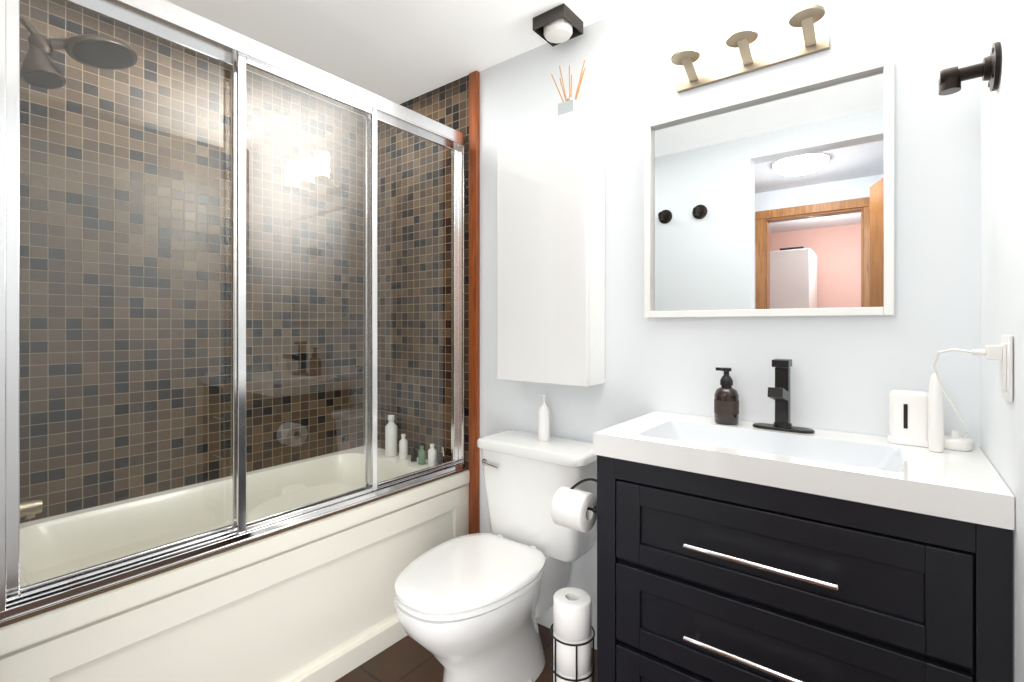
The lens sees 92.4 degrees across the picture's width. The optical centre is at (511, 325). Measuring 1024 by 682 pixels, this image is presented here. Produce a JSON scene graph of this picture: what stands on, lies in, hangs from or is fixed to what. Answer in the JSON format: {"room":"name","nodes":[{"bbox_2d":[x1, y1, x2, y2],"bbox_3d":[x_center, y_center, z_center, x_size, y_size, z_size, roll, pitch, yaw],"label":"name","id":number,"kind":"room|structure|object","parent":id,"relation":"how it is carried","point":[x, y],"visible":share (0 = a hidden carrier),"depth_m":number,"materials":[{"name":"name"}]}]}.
{"room":"bathroom","nodes":[
{"label":"bathroom","id":0,"kind":"room"},
{"bbox_2d":[20,0,363,522],"bbox_3d":[-1.361,0.037,2.052,0.120,2.350,1.720,0,0,38],"label":"tiled wall","id":1,"kind":"structure","parent":0,"point":[212,240],"depth_m":1.96,"materials":[{"name":"tile"}]},
{"bbox_2d":[167,0,645,115],"bbox_3d":[-0.077,-1.178,1.178,3.500,0.080,1.920,0,0,38],"label":"ceiling","id":2,"kind":"structure","parent":0,"point":[399,51],"depth_m":1.90,"materials":[{"name":"white paint"}]},
{"bbox_2d":[533,3,582,46],"bbox_3d":[0.171,-1.104,1.822,0.136,0.064,0.136,0,0,38],"label":"ceiling light","id":3,"kind":"object","parent":2,"relation":"in","point":[560,24],"depth_m":1.79,"materials":[{"name":"grey"}]},
{"bbox_2d":[335,623,596,681],"bbox_3d":[-1.177,1.252,-0.234,3.500,0.080,5.500,0,0,38],"label":"floor","id":4,"kind":"structure","parent":0,"point":[407,658],"depth_m":1.75,"materials":[{"name":"brown tile"}]},
{"bbox_2d":[0,446,468,681],"bbox_3d":[-0.944,0.932,1.860,0.770,0.560,1.486,0,0,38],"label":"bathtub","id":5,"kind":"object","parent":4,"relation":"on","point":[312,601],"visible":0.77,"depth_m":1.61,"materials":[{"name":"white ceramic"}]},
{"bbox_2d":[0,0,467,626],"bbox_3d":[-0.691,-0.109,1.663,0.095,1.518,1.486,0,0,38],"label":"shower door","id":6,"kind":"structure","parent":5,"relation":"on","point":[170,22],"depth_m":1.46,"materials":[{"name":"clear glass"}]},
{"bbox_2d":[385,415,396,456],"bbox_3d":[-0.608,0.550,2.466,0.059,0.200,0.059,0,0,26],"label":"bottle","id":7,"kind":"object","parent":5,"relation":"on","point":[391,428],"depth_m":2.44,"materials":[{"name":"white plastic"}]},
{"bbox_2d":[394,430,596,681],"bbox_3d":[-0.050,0.823,1.638,0.472,0.779,0.718,0,0,38],"label":"toilet","id":8,"kind":"object","parent":4,"relation":"on","point":[471,607],"visible":0.96,"depth_m":1.62,"materials":[{"name":"white ceramic"}]},
{"bbox_2d":[538,394,549,441],"bbox_3d":[0.121,0.346,1.855,0.045,0.174,0.045,0,0,38],"label":"lotion bottle","id":9,"kind":"object","parent":8,"relation":"on","point":[543,422],"visible":1,"depth_m":1.84,"materials":[{"name":"white plastic"}]},
{"bbox_2d":[550,587,594,681],"bbox_3d":[0.178,1.004,1.449,0.133,0.409,0.133,0,0,38],"label":"toilet paper stand","id":10,"kind":"object","parent":4,"relation":"on","point":[572,649],"visible":1,"depth_m":1.41,"materials":[{"name":"black"}]},
{"bbox_2d":[593,411,1013,681],"bbox_3d":[0.671,0.753,1.258,0.814,0.918,0.471,0,0,38],"label":"bathroom vanity","id":11,"kind":"object","parent":4,"relation":"on","point":[743,551],"visible":1,"depth_m":1.08,"materials":[{"name":"black"}]},
{"bbox_2d":[551,478,596,532],"bbox_3d":[0.198,0.514,1.427,0.149,0.156,0.110,0,0,38],"label":"toilet paper holder","id":12,"kind":"object","parent":11,"relation":"attached to","point":[573,508],"visible":0.98,"depth_m":1.41,"materials":[{"name":"white paper"}]},
{"bbox_2d":[714,367,738,424],"bbox_3d":[0.648,0.210,1.482,0.069,0.167,0.069,0,0,38],"label":"soap bottle","id":13,"kind":"object","parent":11,"relation":"on","point":[726,403],"visible":1,"depth_m":1.46,"materials":[{"name":"black glass"}]},
{"bbox_2d":[752,359,814,433],"bbox_3d":[0.741,0.194,1.358,0.156,0.198,0.140,0,0,38],"label":"faucet","id":14,"kind":"object","parent":11,"relation":"on","point":[779,393],"visible":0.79,"depth_m":1.37,"materials":[{"name":"black metal"}]},
{"bbox_2d":[888,389,928,446],"bbox_3d":[0.993,0.228,1.226,0.086,0.130,0.056,0,0,38],"label":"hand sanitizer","id":15,"kind":"object","parent":11,"relation":"on","point":[908,417],"visible":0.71,"depth_m":1.21,"materials":[{"name":"white plastic"}]},
{"bbox_2d":[928,364,943,451],"bbox_3d":[0.994,0.188,1.150,0.029,0.211,0.029,0,0,38],"label":"toothbrush","id":16,"kind":"object","parent":11,"relation":"on","point":[935,421],"visible":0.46,"depth_m":1.14,"materials":[{"name":"white plastic"}]},
{"bbox_2d":[944,431,973,450],"bbox_3d":[1.072,0.273,1.185,0.067,0.041,0.084,0,0,38],"label":"charger","id":17,"kind":"object","parent":11,"relation":"on","point":[954,441],"visible":0.94,"depth_m":1.16,"materials":[{"name":"white plastic"}]},
{"bbox_2d":[480,0,979,649],"bbox_3d":[0.191,0.037,2.010,2.900,2.350,0.120,0,0,38],"label":"wall","id":18,"kind":"structure","parent":0,"point":[848,372],"depth_m":1.50,"materials":[{"name":"white paint"}]},
{"bbox_2d":[377,75,468,469],"bbox_3d":[-0.486,0.037,2.455,0.765,2.350,0.010,0,0,38],"label":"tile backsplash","id":19,"kind":"structure","parent":18,"relation":"attached to","point":[447,104],"depth_m":2.43,"materials":[{"name":"tile"}]},
{"bbox_2d":[469,70,479,533],"bbox_3d":[-0.169,0.038,2.200,0.050,2.348,0.022,0,0,38],"label":"trim","id":20,"kind":"structure","parent":18,"relation":"attached to","point":[474,298],"depth_m":2.19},
{"bbox_2d":[497,107,604,386],"bbox_3d":[0.142,-0.274,1.881,0.403,0.972,0.139,0,0,38],"label":"upper cabinet","id":21,"kind":"object","parent":18,"relation":"attached to","point":[550,250],"visible":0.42,"depth_m":1.79,"materials":[{"name":"white wood"}]},
{"bbox_2d":[551,60,584,115],"bbox_3d":[0.220,-0.862,1.827,0.152,0.201,0.095,0,0,38],"label":"diffuser","id":22,"kind":"object","parent":21,"relation":"on","point":[569,104],"depth_m":1.80,"materials":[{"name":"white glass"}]},
{"bbox_2d":[671,0,829,92],"bbox_3d":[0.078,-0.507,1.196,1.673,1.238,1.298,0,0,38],"label":"sconce","id":23,"kind":"object","parent":18,"relation":"attached to","point":[741,26],"visible":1,"depth_m":1.46,"materials":[{"name":"white glass"}]},
{"bbox_2d":[644,55,893,317],"bbox_3d":[0.731,-0.364,1.489,0.678,0.672,0.034,0,0,38],"label":"mirror","id":24,"kind":"object","parent":18,"relation":"attached to","point":[775,201],"depth_m":1.45,"materials":[{"name":"white mirror"}]},
{"bbox_2d":[980,0,1023,681],"bbox_3d":[0.235,0.037,-0.066,0.120,2.350,3.100,0,0,38],"label":"wall","id":25,"kind":"structure","parent":0,"point":[1002,235],"depth_m":0.92,"materials":[{"name":"white paint"}]},
{"bbox_2d":[938,42,1000,95],"bbox_3d":[0.942,-0.523,1.016,0.089,0.092,0.092,0,0,38],"label":"hook","id":26,"kind":"object","parent":25,"relation":"attached to","point":[951,79],"visible":1,"depth_m":1.00,"materials":[{"name":"black metal"}]},
{"bbox_2d":[933,334,1012,436],"bbox_3d":[0.945,0.140,1.030,0.100,0.247,0.361,0,0,38],"label":"electrical outlet plate","id":27,"kind":"object","parent":25,"relation":"attached to","point":[1002,352],"visible":1,"depth_m":0.89,"materials":[{"name":"white plastic"}]},
{"bbox_3d":[-1.430,0.037,1.231,0.780,2.350,0.100,0,0,38],"label":"tiled wall","id":28,"kind":"structure","parent":0,"visible":0},
{"bbox_2d":[20,498,42,519],"bbox_3d":[-1.388,0.497,1.350,0.068,0.098,0.136,0,0,38],"label":"tub spout","id":29,"kind":"object","parent":28,"relation":"attached to","point":[38,509],"depth_m":1.37,"materials":[{"name":"silver metal"}]},
{"bbox_2d":[20,14,137,88],"bbox_3d":[-1.295,-0.797,1.417,0.126,0.222,0.355,0,0,38],"label":"shower head","id":30,"kind":"object","parent":28,"relation":"attached to","point":[78,53],"depth_m":1.42}
]}

